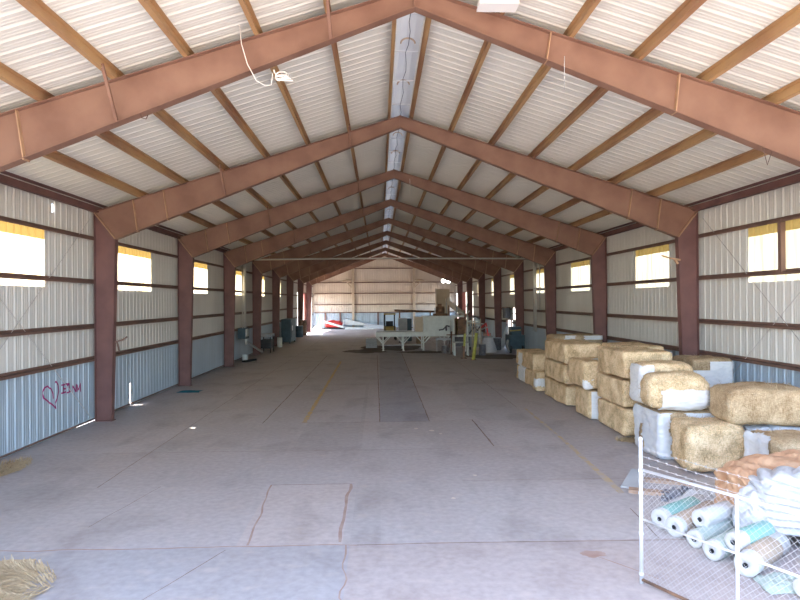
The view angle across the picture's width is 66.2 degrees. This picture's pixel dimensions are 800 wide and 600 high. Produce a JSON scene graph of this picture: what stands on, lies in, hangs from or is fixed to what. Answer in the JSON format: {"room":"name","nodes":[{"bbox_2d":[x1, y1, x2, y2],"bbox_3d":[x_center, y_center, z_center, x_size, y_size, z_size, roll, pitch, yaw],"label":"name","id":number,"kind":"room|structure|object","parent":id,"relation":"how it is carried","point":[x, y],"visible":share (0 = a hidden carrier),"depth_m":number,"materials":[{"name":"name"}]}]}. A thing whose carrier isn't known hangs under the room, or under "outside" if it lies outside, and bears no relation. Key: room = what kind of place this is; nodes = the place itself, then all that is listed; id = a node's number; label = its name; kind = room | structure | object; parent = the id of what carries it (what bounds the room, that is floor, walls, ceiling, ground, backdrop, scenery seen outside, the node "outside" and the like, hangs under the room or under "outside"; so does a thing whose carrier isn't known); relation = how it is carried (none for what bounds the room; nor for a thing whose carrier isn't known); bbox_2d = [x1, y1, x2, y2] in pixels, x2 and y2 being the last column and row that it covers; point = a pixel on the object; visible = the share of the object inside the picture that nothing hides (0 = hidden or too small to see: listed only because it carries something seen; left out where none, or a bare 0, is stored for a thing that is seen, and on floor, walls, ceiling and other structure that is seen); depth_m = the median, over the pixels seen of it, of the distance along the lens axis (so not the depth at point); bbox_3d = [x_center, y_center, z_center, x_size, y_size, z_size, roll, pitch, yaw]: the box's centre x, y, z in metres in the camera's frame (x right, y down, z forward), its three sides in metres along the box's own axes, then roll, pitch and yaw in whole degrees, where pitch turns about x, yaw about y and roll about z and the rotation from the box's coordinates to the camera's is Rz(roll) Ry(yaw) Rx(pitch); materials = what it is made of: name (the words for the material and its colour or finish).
{"room":"farm building","nodes":[
{"label":"farm building","id":0,"kind":"room"},
{"bbox_2d":[0,184,312,458],"bbox_3d":[-9.966,0.401,41.104,0.168,6.512,75.960,0,0,-2],"label":"wall","id":1,"kind":"structure","parent":0,"point":[47,368],"depth_m":17.64,"materials":[{"name":"metal"}]},
{"bbox_2d":[0,221,44,286],"bbox_3d":[-9.118,-1.074,14.199,0.048,1.470,3.180,0,0,-2],"label":"window","id":2,"kind":"structure","parent":1,"relation":"in","point":[22,248],"depth_m":14.79,"materials":[{"name":"glass"}]},
{"bbox_2d":[118,246,150,290],"bbox_3d":[-9.374,-1.061,21.690,0.048,1.470,2.930,0,0,-2],"label":"window","id":3,"kind":"structure","parent":1,"relation":"in","point":[134,265],"depth_m":21.52,"materials":[{"name":"glass"}]},
{"bbox_2d":[194,262,207,293],"bbox_3d":[-9.633,-1.048,29.306,0.048,1.470,2.930,0,0,-2],"label":"window","id":4,"kind":"structure","parent":1,"relation":"in","point":[200,270],"depth_m":29.59,"materials":[{"name":"glass"}]},
{"bbox_2d":[235,271,241,294],"bbox_3d":[-9.893,-1.034,36.921,0.048,1.470,2.930,0,0,-2],"label":"window","id":5,"kind":"structure","parent":1,"relation":"in","point":[238,273],"depth_m":37.64,"materials":[{"name":"glass"}]},
{"bbox_2d":[238,264,262,352],"bbox_3d":[-9.400,0.447,38.371,0.633,5.996,3.217,0,0,6],"label":"electrical box","id":6,"kind":"object","parent":1,"relation":"attached to","point":[243,333],"visible":0.84,"depth_m":37.40,"materials":[{"name":"blue paint"}]},
{"bbox_2d":[247,341,262,352],"bbox_3d":[-9.228,2.974,38.903,0.120,0.943,2.126,0,0,15],"label":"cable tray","id":7,"kind":"object","parent":6,"relation":"on","point":[248,342],"depth_m":38.86,"materials":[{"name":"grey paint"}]},
{"bbox_2d":[304,293,312,319],"bbox_3d":[-10.896,1.409,71.343,0.120,4.500,13.850,0,0,-2],"label":"door","id":8,"kind":"structure","parent":1,"relation":"in","point":[305,305],"depth_m":70.26,"materials":[{"name":"metal"}]},
{"bbox_2d":[312,256,455,328],"bbox_3d":[-2.027,-1.027,79.228,18.600,9.369,0.398,0,0,-2],"label":"wall","id":9,"kind":"structure","parent":0,"point":[379,286],"depth_m":79.32,"materials":[{"name":"metal"}]},
{"bbox_2d":[0,328,799,599],"bbox_3d":[-0.620,3.659,38.965,19.000,0.156,81.060,0,0,-2],"label":"floor","id":10,"kind":"structure","parent":0,"point":[325,465],"depth_m":11.21,"materials":[{"name":"concrete"}]},
{"bbox_2d":[0,455,33,476],"bbox_3d":[-8.375,3.556,13.022,0.789,0.260,1.913,0,0,-2],"label":"straw","id":11,"kind":"object","parent":10,"relation":"on","point":[5,469],"visible":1,"depth_m":13.26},
{"bbox_2d":[0,554,55,599],"bbox_3d":[-5.305,3.535,7.532,2.065,0.252,1.843,0,0,-2],"label":"straw","id":12,"kind":"object","parent":10,"relation":"on","point":[15,574],"visible":1,"depth_m":7.82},
{"bbox_2d":[176,390,202,392],"bbox_3d":[-8.293,3.587,24.172,0.915,0.046,0.628,0,0,-2],"label":"cloth","id":13,"kind":"object","parent":10,"relation":"on","point":[183,391],"visible":1,"depth_m":24.02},
{"bbox_2d":[261,333,274,352],"bbox_3d":[-9.297,3.005,42.903,0.800,1.300,1.400,0,0,-2],"label":"tool rack","id":14,"kind":"object","parent":10,"relation":"on","point":[265,343],"visible":0.79,"depth_m":42.30,"materials":[{"name":"black metal"}]},
{"bbox_2d":[261,333,274,336],"bbox_3d":[-9.301,2.455,42.904,0.800,0.200,1.400,0,0,-2],"label":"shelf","id":15,"kind":"object","parent":14,"relation":"attached to","point":[263,334],"depth_m":42.22,"materials":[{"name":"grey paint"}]},
{"bbox_2d":[281,318,295,343],"bbox_3d":[-9.552,2.647,52.801,0.870,2.050,3.000,0,0,-2],"label":"tall cabinet","id":16,"kind":"object","parent":10,"relation":"on","point":[288,325],"visible":0.96,"depth_m":51.31,"materials":[{"name":"metal"}]},
{"bbox_2d":[296,326,302,336],"bbox_3d":[-10.070,3.128,61.187,0.832,1.120,0.832,0,0,-2],"label":"barrel","id":17,"kind":"object","parent":10,"relation":"on","point":[299,329],"visible":0.77,"depth_m":60.85,"materials":[{"name":"blue paint"}]},
{"bbox_2d":[299,320,306,334],"bbox_3d":[-10.174,2.884,64.186,0.832,1.620,0.832,0,0,-2],"label":"barrel","id":18,"kind":"object","parent":10,"relation":"on","point":[303,323],"visible":0.76,"depth_m":63.87,"materials":[{"name":"grey paint"}]},
{"bbox_2d":[324,320,344,328],"bbox_3d":[-8.296,3.094,77.516,2.659,1.212,1.638,0,0,-2],"label":"implement","id":19,"kind":"object","parent":10,"relation":"on","point":[332,324],"visible":1,"depth_m":77.12,"materials":[{"name":"red paint"}]},
{"bbox_2d":[366,338,376,347],"bbox_3d":[-2.160,3.244,46.548,0.810,0.690,1.200,0,0,-2],"label":"pallet stack","id":20,"kind":"object","parent":10,"relation":"on","point":[370,342],"visible":1,"depth_m":45.95,"materials":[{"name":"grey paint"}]},
{"bbox_2d":[364,323,383,328],"bbox_3d":[-3.152,3.289,78.433,3.000,0.750,0.600,0,0,-2],"label":"panel","id":21,"kind":"object","parent":10,"relation":"on","point":[374,326],"visible":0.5,"depth_m":78.13,"materials":[{"name":"plastic"}]},
{"bbox_2d":[345,319,363,324],"bbox_3d":[-5.753,2.833,78.295,2.400,0.800,0.900,0,0,-2],"label":"panel","id":22,"kind":"object","parent":21,"relation":"on","point":[347,322],"visible":1,"depth_m":77.84,"materials":[{"name":"paint"}]},
{"bbox_2d":[306,253,462,331],"bbox_3d":[-1.771,-0.930,71.752,18.405,9.150,0.782,0,0,-2],"label":"steel frame","id":23,"kind":"object","parent":10,"relation":"on","point":[458,282],"visible":0.66,"depth_m":71.94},
{"bbox_2d":[298,247,472,325],"bbox_3d":[-1.511,-0.944,64.136,18.405,9.150,0.782,0,0,-2],"label":"steel frame","id":24,"kind":"object","parent":10,"relation":"on","point":[469,285],"visible":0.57,"depth_m":64.39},
{"bbox_2d":[287,240,484,331],"bbox_3d":[-1.252,-0.957,56.521,18.405,9.150,0.782,0,0,-2],"label":"steel frame","id":25,"kind":"object","parent":10,"relation":"on","point":[449,264],"visible":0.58,"depth_m":56.78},
{"bbox_2d":[272,231,501,345],"bbox_3d":[-0.992,-0.970,48.905,18.405,9.150,0.782,0,0,-2],"label":"steel frame","id":26,"kind":"object","parent":10,"relation":"on","point":[485,267],"visible":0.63,"depth_m":49.14,"materials":[{"name":"metal"}]},
{"bbox_2d":[252,218,523,354],"bbox_3d":[-0.732,-0.984,41.290,18.405,9.150,0.782,0,0,-2],"label":"steel frame","id":27,"kind":"object","parent":10,"relation":"on","point":[259,267],"visible":0.92,"depth_m":41.47,"materials":[{"name":"metal"}]},
{"bbox_2d":[223,199,555,366],"bbox_3d":[-0.472,-0.997,33.674,18.405,9.150,0.782,0,0,-2],"label":"steel frame","id":28,"kind":"object","parent":10,"relation":"on","point":[541,255],"visible":0.89,"depth_m":33.88,"materials":[{"name":"metal"}]},
{"bbox_2d":[384,313,396,339],"bbox_3d":[-0.921,2.404,55.507,1.210,2.420,2.020,0,0,-2],"label":"forklift","id":29,"kind":"object","parent":10,"relation":"on","point":[389,326],"visible":0.56,"depth_m":54.69,"materials":[{"name":"yellow paint"}]},
{"bbox_2d":[177,169,606,385],"bbox_3d":[-0.213,-1.010,26.059,18.405,9.150,0.782,0,0,-2],"label":"steel frame","id":30,"kind":"object","parent":10,"relation":"on","point":[190,246],"visible":0.87,"depth_m":26.24,"materials":[{"name":"metal"}]},
{"bbox_2d":[93,115,698,421],"bbox_3d":[0.047,-1.024,18.443,18.405,9.150,0.782,0,0,-2],"label":"steel frame","id":31,"kind":"object","parent":10,"relation":"on","point":[113,223],"visible":0.88,"depth_m":18.62,"materials":[{"name":"metal"}]},
{"bbox_2d":[0,0,799,171],"bbox_3d":[0.307,-1.037,10.828,18.405,9.150,0.782,0,0,-2],"label":"steel frame","id":32,"kind":"object","parent":10,"relation":"on","point":[35,130],"visible":1,"depth_m":11.04,"materials":[{"name":"metal"}]},
{"bbox_2d":[398,318,411,342],"bbox_3d":[0.425,2.564,52.175,1.130,2.070,0.930,0,0,-2],"label":"tall cabinet","id":33,"kind":"object","parent":10,"relation":"on","point":[404,324],"visible":0.8,"depth_m":51.72,"materials":[{"name":"metal"}]},
{"bbox_2d":[376,330,449,350],"bbox_3d":[1.035,2.918,44.356,5.552,1.330,2.120,0,0,-2],"label":"table","id":34,"kind":"object","parent":10,"relation":"on","point":[410,333],"visible":0.94,"depth_m":43.33,"materials":[{"name":"grey paint"}]},
{"bbox_2d":[414,316,450,331],"bbox_3d":[2.309,1.691,44.121,2.500,1.095,1.960,0,0,-2],"label":"machine housing","id":35,"kind":"object","parent":34,"relation":"on","point":[423,323],"visible":0.99,"depth_m":43.30,"materials":[{"name":"white paint"}]},
{"bbox_2d":[433,303,447,315],"bbox_3d":[2.897,0.677,44.273,1.000,0.915,0.900,0,0,-2],"label":"motor","id":36,"kind":"object","parent":35,"relation":"on","point":[439,310],"visible":1,"depth_m":44.08,"materials":[{"name":"grey paint"}]},
{"bbox_2d":[394,309,433,336],"bbox_3d":[1.419,2.254,60.079,3.908,2.700,0.200,0,0,-2],"label":"pipe","id":37,"kind":"object","parent":10,"relation":"on","point":[397,310],"visible":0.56,"depth_m":60.01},
{"bbox_2d":[436,289,449,315],"bbox_3d":[4.353,1.237,62.583,1.350,4.700,0.800,0,0,-2],"label":"panel","id":38,"kind":"object","parent":10,"relation":"on","point":[441,294],"visible":0.43,"depth_m":62.18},
{"bbox_2d":[446,298,463,347],"bbox_3d":[4.103,1.713,45.813,1.300,3.700,0.700,0,0,-2],"label":"chute","id":39,"kind":"object","parent":10,"relation":"on","point":[449,303],"visible":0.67,"depth_m":45.47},
{"bbox_2d":[450,304,469,350],"bbox_3d":[4.259,1.909,43.638,1.222,3.300,2.260,0,0,-2],"label":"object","id":40,"kind":"object","parent":10,"relation":"on","point":[457,339],"visible":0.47,"depth_m":42.78,"materials":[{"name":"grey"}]},
{"bbox_2d":[453,341,468,355],"bbox_3d":[3.911,3.115,39.251,0.950,0.880,0.600,0,0,-2],"label":"stand","id":41,"kind":"object","parent":10,"relation":"on","point":[467,342],"visible":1,"depth_m":38.99,"materials":[{"name":"grey paint"}]},
{"bbox_2d":[461,314,466,358],"bbox_3d":[3.875,2.202,37.350,0.360,2.706,0.400,0,0,-2],"label":"post","id":42,"kind":"object","parent":10,"relation":"on","point":[464,334],"visible":1,"depth_m":37.30,"materials":[{"name":"metal"}]},
{"bbox_2d":[451,315,481,352],"bbox_3d":[4.539,2.294,41.775,1.989,2.520,1.300,0,0,-2],"label":"frame","id":43,"kind":"object","parent":10,"relation":"on","point":[457,324],"visible":0.79,"depth_m":41.43,"materials":[{"name":"white paint"}]},
{"bbox_2d":[471,333,477,359],"bbox_3d":[4.407,2.772,36.475,0.360,1.591,0.812,0,0,16],"label":"post","id":44,"kind":"object","parent":10,"relation":"on","point":[476,334],"visible":0.96,"depth_m":36.47,"materials":[{"name":"metal"}]},
{"bbox_2d":[469,320,486,349],"bbox_3d":[5.575,2.500,44.186,1.320,2.100,1.250,0,0,-2],"label":"drum","id":45,"kind":"object","parent":10,"relation":"on","point":[481,337],"visible":0.38,"depth_m":43.82,"materials":[{"name":"grey paint"}]},
{"bbox_2d":[479,344,485,354],"bbox_3d":[5.283,3.185,39.398,0.458,0.720,0.458,0,0,-2],"label":"barrel","id":46,"kind":"object","parent":10,"relation":"on","point":[482,347],"visible":1,"depth_m":39.22,"materials":[{"name":"grey paint"}]},
{"bbox_2d":[482,336,496,352],"bbox_3d":[5.999,3.009,41.824,1.240,1.070,1.240,0,0,-2],"label":"hopper","id":47,"kind":"object","parent":10,"relation":"on","point":[488,340],"visible":0.89,"depth_m":41.42,"materials":[{"name":"metal"}]},
{"bbox_2d":[493,337,500,349],"bbox_3d":[6.895,3.105,43.455,0.582,0.870,0.582,0,0,-2],"label":"barrel","id":48,"kind":"object","parent":10,"relation":"on","point":[497,340],"visible":0.8,"depth_m":43.20,"materials":[{"name":"grey paint"}]},
{"bbox_2d":[501,325,508,347],"bbox_3d":[7.647,2.687,45.508,0.850,1.700,0.050,0,0,-2],"label":"sheet","id":49,"kind":"object","parent":10,"relation":"on","point":[506,329],"visible":0.71,"depth_m":45.48,"materials":[{"name":"white paint"}]},
{"bbox_2d":[505,326,524,352],"bbox_3d":[7.587,2.652,41.108,1.270,1.742,1.540,0,0,-2],"label":"machine","id":50,"kind":"object","parent":10,"relation":"on","point":[514,339],"visible":0.91,"depth_m":40.49,"materials":[{"name":"paint"}]},
{"bbox_2d":[508,326,520,334],"bbox_3d":[7.694,2.055,41.083,0.650,0.550,1.000,0,0,-2],"label":"hood","id":51,"kind":"object","parent":50,"relation":"attached to","point":[509,327],"depth_m":40.59,"materials":[{"name":"blue paint"}]},
{"bbox_2d":[516,365,525,381],"bbox_3d":[5.816,3.201,26.932,1.201,0.676,1.564,0,0,-2],"label":"bale","id":52,"kind":"object","parent":10,"relation":"on","point":[520,374],"visible":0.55,"depth_m":26.62,"materials":[{"name":"white plant"}]},
{"bbox_2d":[516,348,544,366],"bbox_3d":[5.810,2.536,26.941,1.176,0.705,1.551,0,0,-2],"label":"bale","id":53,"kind":"object","parent":52,"relation":"on","point":[520,352],"visible":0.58,"depth_m":26.82,"materials":[{"name":"beige plant"}]},
{"bbox_2d":[525,368,544,385],"bbox_3d":[5.852,3.185,25.170,1.145,0.670,1.543,0,0,-2],"label":"bale","id":54,"kind":"object","parent":10,"relation":"on","point":[528,372],"visible":0.24,"depth_m":25.24},
{"bbox_2d":[524,351,546,370],"bbox_3d":[5.831,2.495,25.210,1.178,0.702,1.605,0,0,-2],"label":"bale","id":55,"kind":"object","parent":54,"relation":"on","point":[532,360],"visible":0.52,"depth_m":24.45},
{"bbox_2d":[532,370,545,390],"bbox_3d":[5.399,3.131,23.841,0.510,0.775,0.781,0,0,-2],"label":"bale","id":56,"kind":"object","parent":10,"relation":"on","point":[538,379],"visible":0.84,"depth_m":23.52,"materials":[{"name":"beige plant"}]},
{"bbox_2d":[545,376,578,405],"bbox_3d":[5.981,3.134,21.486,1.346,0.805,2.860,0,0,-2],"label":"bale","id":57,"kind":"object","parent":10,"relation":"on","point":[563,393],"visible":0.47,"depth_m":20.71},
{"bbox_2d":[545,358,573,383],"bbox_3d":[5.999,2.422,21.359,1.431,0.761,2.643,0,0,-2],"label":"bale","id":58,"kind":"object","parent":57,"relation":"on","point":[557,370],"visible":0.33,"depth_m":20.96},
{"bbox_2d":[544,338,601,363],"bbox_3d":[5.945,1.733,21.240,1.460,0.783,2.672,0,0,-2],"label":"bale","id":59,"kind":"object","parent":58,"relation":"on","point":[561,350],"visible":0.81,"depth_m":20.07},
{"bbox_2d":[576,386,601,419],"bbox_3d":[5.963,3.041,18.503,1.100,0.934,1.370,0,0,-2],"label":"bale","id":60,"kind":"object","parent":10,"relation":"on","point":[586,400],"visible":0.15,"depth_m":18.00,"materials":[{"name":"beige plant"}]},
{"bbox_2d":[567,356,600,389],"bbox_3d":[5.897,2.188,18.735,1.264,0.912,1.701,0,0,-2],"label":"bale","id":61,"kind":"object","parent":60,"relation":"on","point":[582,371],"visible":0.51,"depth_m":18.10,"materials":[{"name":"beige plant"}]},
{"bbox_2d":[597,397,634,435],"bbox_3d":[6.311,3.115,16.615,1.488,0.826,2.159,0,0,-2],"label":"bale","id":62,"kind":"object","parent":10,"relation":"on","point":[619,418],"visible":0.4,"depth_m":16.15},
{"bbox_2d":[597,372,638,407],"bbox_3d":[6.309,2.379,16.616,1.445,0.792,2.118,0,0,-2],"label":"bale","id":63,"kind":"object","parent":62,"relation":"on","point":[616,390],"visible":0.39,"depth_m":16.24},
{"bbox_2d":[596,344,672,378],"bbox_3d":[6.292,1.649,16.603,1.429,0.825,2.121,0,0,-2],"label":"bale","id":64,"kind":"object","parent":63,"relation":"on","point":[617,361],"visible":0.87,"depth_m":15.95},
{"bbox_2d":[614,435,634,443],"bbox_3d":[5.816,3.472,15.314,0.924,0.223,0.717,0,0,-2],"label":"straw","id":65,"kind":"object","parent":10,"relation":"on","point":[631,439],"visible":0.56,"depth_m":15.30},
{"bbox_2d":[621,469,646,487],"bbox_3d":[4.478,3.414,11.719,0.290,0.190,0.769,0,0,36],"label":"metal plate","id":66,"kind":"object","parent":10,"relation":"on","point":[632,479],"visible":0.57,"depth_m":11.66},
{"bbox_2d":[629,487,668,495],"bbox_3d":[5.031,3.474,10.897,1.812,0.060,0.200,0,0,22],"label":"wooden plank","id":67,"kind":"object","parent":10,"relation":"on","point":[634,490],"visible":0.36,"depth_m":11.10,"materials":[{"name":"brown wood"}]},
{"bbox_2d":[643,477,692,485],"bbox_3d":[5.077,3.475,11.749,0.966,0.060,0.160,0,0,19],"label":"wooden plank","id":68,"kind":"object","parent":10,"relation":"on","point":[645,479],"visible":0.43,"depth_m":11.71,"materials":[{"name":"brown wood"}]},
{"bbox_2d":[633,402,713,459],"bbox_3d":[6.320,2.936,14.120,1.455,1.202,1.470,0,0,-2],"label":"bale","id":69,"kind":"object","parent":10,"relation":"on","point":[651,424],"visible":0.52,"depth_m":13.59,"materials":[{"name":"plastic"}]},
{"bbox_2d":[629,358,693,403],"bbox_3d":[6.283,1.927,14.745,1.383,1.104,0.950,0,0,1],"label":"bale","id":70,"kind":"object","parent":69,"relation":"on","point":[638,369],"visible":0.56,"depth_m":14.45,"materials":[{"name":"white plastic"}]},
{"bbox_2d":[638,369,712,410],"bbox_3d":[6.153,2.003,13.822,1.501,0.928,0.955,0,0,0],"label":"bale","id":71,"kind":"object","parent":69,"relation":"on","point":[675,390],"visible":0.95,"depth_m":13.43,"materials":[{"name":"beige plant"}]},
{"bbox_2d":[657,485,692,501],"bbox_3d":[5.027,3.407,10.870,0.974,0.194,0.695,0,0,-2],"label":"debris","id":72,"kind":"object","parent":10,"relation":"on","point":[679,492],"visible":0.3,"depth_m":10.84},
{"bbox_2d":[651,494,707,528],"bbox_3d":[4.483,3.358,9.770,1.258,0.311,0.312,0,0,-36],"label":"roll","id":73,"kind":"object","parent":10,"relation":"on","point":[664,509],"visible":0.52,"depth_m":9.53,"materials":[{"name":"grey"}]},
{"bbox_2d":[665,500,713,537],"bbox_3d":[4.522,3.357,9.424,1.208,0.311,0.312,0,0,-38],"label":"roll","id":74,"kind":"object","parent":10,"relation":"on","point":[682,513],"visible":0.41,"depth_m":9.10,"materials":[{"name":"grey"}]},
{"bbox_2d":[667,489,715,502],"bbox_3d":[5.181,3.346,10.366,0.912,0.293,0.862,0,0,-22],"label":"plastic sheet","id":75,"kind":"object","parent":10,"relation":"on","point":[692,491],"visible":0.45,"depth_m":10.36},
{"bbox_2d":[668,414,746,471],"bbox_3d":[6.368,2.953,12.687,1.395,1.088,1.182,0,0,5],"label":"bale","id":76,"kind":"object","parent":10,"relation":"on","point":[713,442],"visible":0.83,"depth_m":12.26},
{"bbox_2d":[686,519,734,548],"bbox_3d":[4.560,3.380,8.949,1.008,0.261,0.262,0,0,-35],"label":"roll","id":77,"kind":"object","parent":10,"relation":"on","point":[704,529],"visible":0.46,"depth_m":8.72,"materials":[{"name":"grey"}]},
{"bbox_2d":[691,500,733,526],"bbox_3d":[4.767,3.181,9.152,1.008,0.277,0.280,0,0,-32],"label":"roll","id":78,"kind":"object","parent":77,"relation":"on","point":[728,503],"visible":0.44,"depth_m":8.94,"materials":[{"name":"grey"}]},
{"bbox_2d":[638,437,799,599],"bbox_3d":[3.731,2.599,6.301,0.064,1.815,3.071,0,0,-29],"label":"fence","id":79,"kind":"object","parent":10,"relation":"on","point":[641,470],"visible":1,"depth_m":6.82,"materials":[{"name":"silver metal"}]},
{"bbox_2d":[702,526,742,560],"bbox_3d":[4.574,3.371,8.515,0.958,0.280,0.282,0,0,-35],"label":"roll","id":80,"kind":"object","parent":10,"relation":"on","point":[707,547],"visible":0.37,"depth_m":8.25,"materials":[{"name":"grey"}]},
{"bbox_2d":[741,424,770,430],"bbox_3d":[7.267,3.007,12.694,0.506,0.945,0.973,0,0,-2],"label":"bale","id":81,"kind":"object","parent":10,"relation":"on","point":[759,426],"visible":0.12,"depth_m":12.43,"materials":[{"name":"plastic"}]},
{"bbox_2d":[714,449,799,536],"bbox_3d":[6.136,2.916,9.113,2.594,1.155,1.906,0,0,-2],"label":"bundle","id":82,"kind":"object","parent":10,"relation":"on","point":[782,469],"visible":0.62,"depth_m":8.76,"materials":[{"name":"plastic"}]},
{"bbox_2d":[734,531,790,576],"bbox_3d":[4.805,3.353,8.115,1.158,0.311,0.312,0,0,-40],"label":"roll","id":83,"kind":"object","parent":10,"relation":"on","point":[777,534],"visible":0.86,"depth_m":7.92,"materials":[{"name":"grey"}]},
{"bbox_2d":[725,520,774,550],"bbox_3d":[4.768,3.208,8.347,0.858,0.261,0.262,0,0,-32],"label":"roll","id":84,"kind":"object","parent":83,"relation":"on","point":[759,524],"visible":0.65,"depth_m":8.20,"materials":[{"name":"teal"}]},
{"bbox_2d":[743,428,799,456],"bbox_3d":[7.523,2.940,11.320,1.881,1.110,1.397,0,0,1],"label":"bale","id":85,"kind":"object","parent":10,"relation":"on","point":[756,441],"visible":0.48,"depth_m":11.28,"materials":[{"name":"plastic"}]},
{"bbox_2d":[753,572,797,594],"bbox_3d":[4.706,3.426,7.504,0.641,0.131,0.456,0,0,-2],"label":"plastic sheet","id":86,"kind":"object","parent":10,"relation":"on","point":[774,574],"visible":0.77,"depth_m":7.42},
{"bbox_2d":[761,424,799,430],"bbox_3d":[7.989,2.988,12.880,1.083,0.961,1.377,0,0,-2],"label":"bale","id":87,"kind":"object","parent":10,"relation":"on","point":[773,427],"visible":0.04,"depth_m":12.28,"materials":[{"name":"plastic"}]},
{"bbox_2d":[707,380,799,426],"bbox_3d":[7.435,2.075,12.688,1.817,0.930,1.325,0,0,6],"label":"bale","id":88,"kind":"object","parent":87,"relation":"on","point":[742,403],"visible":1,"depth_m":12.20},
{"bbox_2d":[793,578,799,596],"bbox_3d":[5.212,3.369,7.458,1.208,0.259,0.260,0,0,-32],"label":"roll","id":89,"kind":"object","parent":10,"relation":"on","point":[797,590],"visible":0.84,"depth_m":7.20,"materials":[{"name":"grey"}]},
{"bbox_3d":[8.419,2.989,17.136,1.142,1.000,1.294,0,0,-2],"label":"bale","id":90,"kind":"object","parent":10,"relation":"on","visible":0},
{"bbox_2d":[672,354,733,386],"bbox_3d":[8.424,2.024,17.140,1.258,0.995,1.385,0,0,-2],"label":"bale","id":91,"kind":"object","parent":90,"relation":"on","point":[714,369],"visible":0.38,"depth_m":16.50,"materials":[{"name":"white plastic"}]},
{"bbox_3d":[7.181,3.138,19.026,1.199,0.714,2.042,0,0,-2],"label":"bale","id":92,"kind":"object","parent":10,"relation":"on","visible":0},
{"bbox_3d":[7.175,2.421,19.029,1.207,0.720,2.067,0,0,-2],"label":"bale","id":93,"kind":"object","parent":92,"relation":"on","visible":0},
{"bbox_2d":[602,342,663,349],"bbox_3d":[7.164,1.701,19.023,1.211,0.720,2.043,0,0,-2],"label":"bale","id":94,"kind":"object","parent":93,"relation":"on","point":[620,344],"visible":0.31,"depth_m":18.64},
{"bbox_2d":[0,0,799,261],"bbox_3d":[-0.760,-4.190,41.426,18.640,3.103,75.960,0,0,-2],"label":"ceiling","id":95,"kind":"structure","parent":0,"point":[465,84],"depth_m":14.54,"materials":[{"name":"metal"}]},
{"bbox_2d":[239,25,293,85],"bbox_3d":[-2.350,-4.320,10.828,0.960,1.089,0.103,0,0,-4],"label":"cord","id":96,"kind":"object","parent":95,"relation":"hanging from","point":[282,76],"visible":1,"depth_m":10.81,"materials":[{"name":"white plastic"}]},
{"bbox_2d":[254,258,524,260],"bbox_3d":[-0.657,-2.627,39.205,18.132,0.170,0.100,0,0,-2],"label":"pipe","id":97,"kind":"object","parent":95,"relation":"attached to","point":[286,258],"visible":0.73,"depth_m":39.10,"materials":[{"name":"grey"}]},
{"bbox_2d":[382,12,423,253],"bbox_3d":[-0.771,-5.819,41.428,0.640,0.388,75.960,0,0,-2],"label":"window","id":98,"kind":"structure","parent":95,"relation":"attached to","point":[409,27],"depth_m":16.69,"materials":[{"name":"white"}]},
{"bbox_2d":[477,0,519,11],"bbox_3d":[1.676,-5.133,10.522,0.680,0.241,0.320,0,0,-2],"label":"ceiling light","id":99,"kind":"object","parent":95,"relation":"hanging from","point":[483,5],"visible":1,"depth_m":10.46,"materials":[{"name":"white"}]},
{"bbox_2d":[455,183,799,387],"bbox_3d":[8.501,0.269,41.734,0.188,6.512,75.960,0,0,-2],"label":"wall","id":100,"kind":"structure","parent":0,"point":[754,325],"depth_m":18.41,"materials":[{"name":"metal"}]},
{"bbox_2d":[456,291,466,317],"bbox_3d":[7.393,1.279,71.967,0.120,4.500,13.850,0,0,-2],"label":"door","id":101,"kind":"structure","parent":100,"relation":"in","point":[463,293],"depth_m":70.51,"materials":[{"name":"metal"}]},
{"bbox_2d":[502,307,510,317],"bbox_3d":[8.057,0.961,46.530,0.418,0.850,1.140,0,0,-2],"label":"wall box","id":102,"kind":"object","parent":100,"relation":"attached to","point":[506,310],"visible":1,"depth_m":46.00,"materials":[{"name":"black plastic"}]},
{"bbox_2d":[510,275,514,294],"bbox_3d":[8.440,-1.154,45.291,0.048,1.470,2.770,0,0,-2],"label":"window","id":103,"kind":"structure","parent":100,"relation":"in","point":[511,276],"depth_m":45.96,"materials":[{"name":"glass"}]},
{"bbox_2d":[533,262,540,331],"bbox_3d":[8.480,-0.305,38.012,0.140,4.550,1.600,0,0,-2],"label":"conduit","id":104,"kind":"object","parent":100,"relation":"attached to","point":[535,288],"visible":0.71,"depth_m":38.22,"materials":[{"name":"grey"}]},
{"bbox_2d":[536,269,544,292],"bbox_3d":[8.699,-1.167,37.675,0.048,1.470,2.770,0,0,-2],"label":"window","id":105,"kind":"structure","parent":100,"relation":"in","point":[541,270],"depth_m":37.84,"materials":[{"name":"glass"}]},
{"bbox_2d":[571,260,589,290],"bbox_3d":[8.947,-1.180,30.410,0.048,1.470,2.870,0,0,-2],"label":"window","id":106,"kind":"structure","parent":100,"relation":"in","point":[580,271],"depth_m":30.36,"materials":[{"name":"glass"}]},
{"bbox_2d":[635,244,668,287],"bbox_3d":[9.219,-1.194,22.444,0.048,1.470,2.770,0,0,-2],"label":"window","id":107,"kind":"structure","parent":100,"relation":"in","point":[650,264],"depth_m":22.34,"materials":[{"name":"glass"}]},
{"bbox_2d":[748,218,799,282],"bbox_3d":[9.476,-1.207,14.919,0.048,1.470,3.250,0,0,-2],"label":"window","id":108,"kind":"structure","parent":100,"relation":"in","point":[762,240],"depth_m":15.57,"materials":[{"name":"glass"}]},
{"bbox_3d":[7.572,2.500,26.822,2.040,0.680,1.298,0,0,-2],"label":"bale","id":109,"kind":"object","parent":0,"visible":0},
{"bbox_2d":[546,333,602,343],"bbox_3d":[7.589,1.814,26.755,2.160,0.689,1.448,0,0,-2],"label":"bale","id":110,"kind":"object","parent":109,"relation":"on","point":[588,337],"visible":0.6,"depth_m":26.11,"materials":[{"name":"beige plant"}]},
{"label":"outside","id":111,"kind":"structure","parent":0,"visible":0},
{"bbox_2d":[130,308,514,401],"bbox_3d":[-1.165,3.915,34.974,500.000,0.340,570.000,0,0,-2],"label":"ground","id":112,"kind":"structure","parent":111,"point":[509,321],"depth_m":113.58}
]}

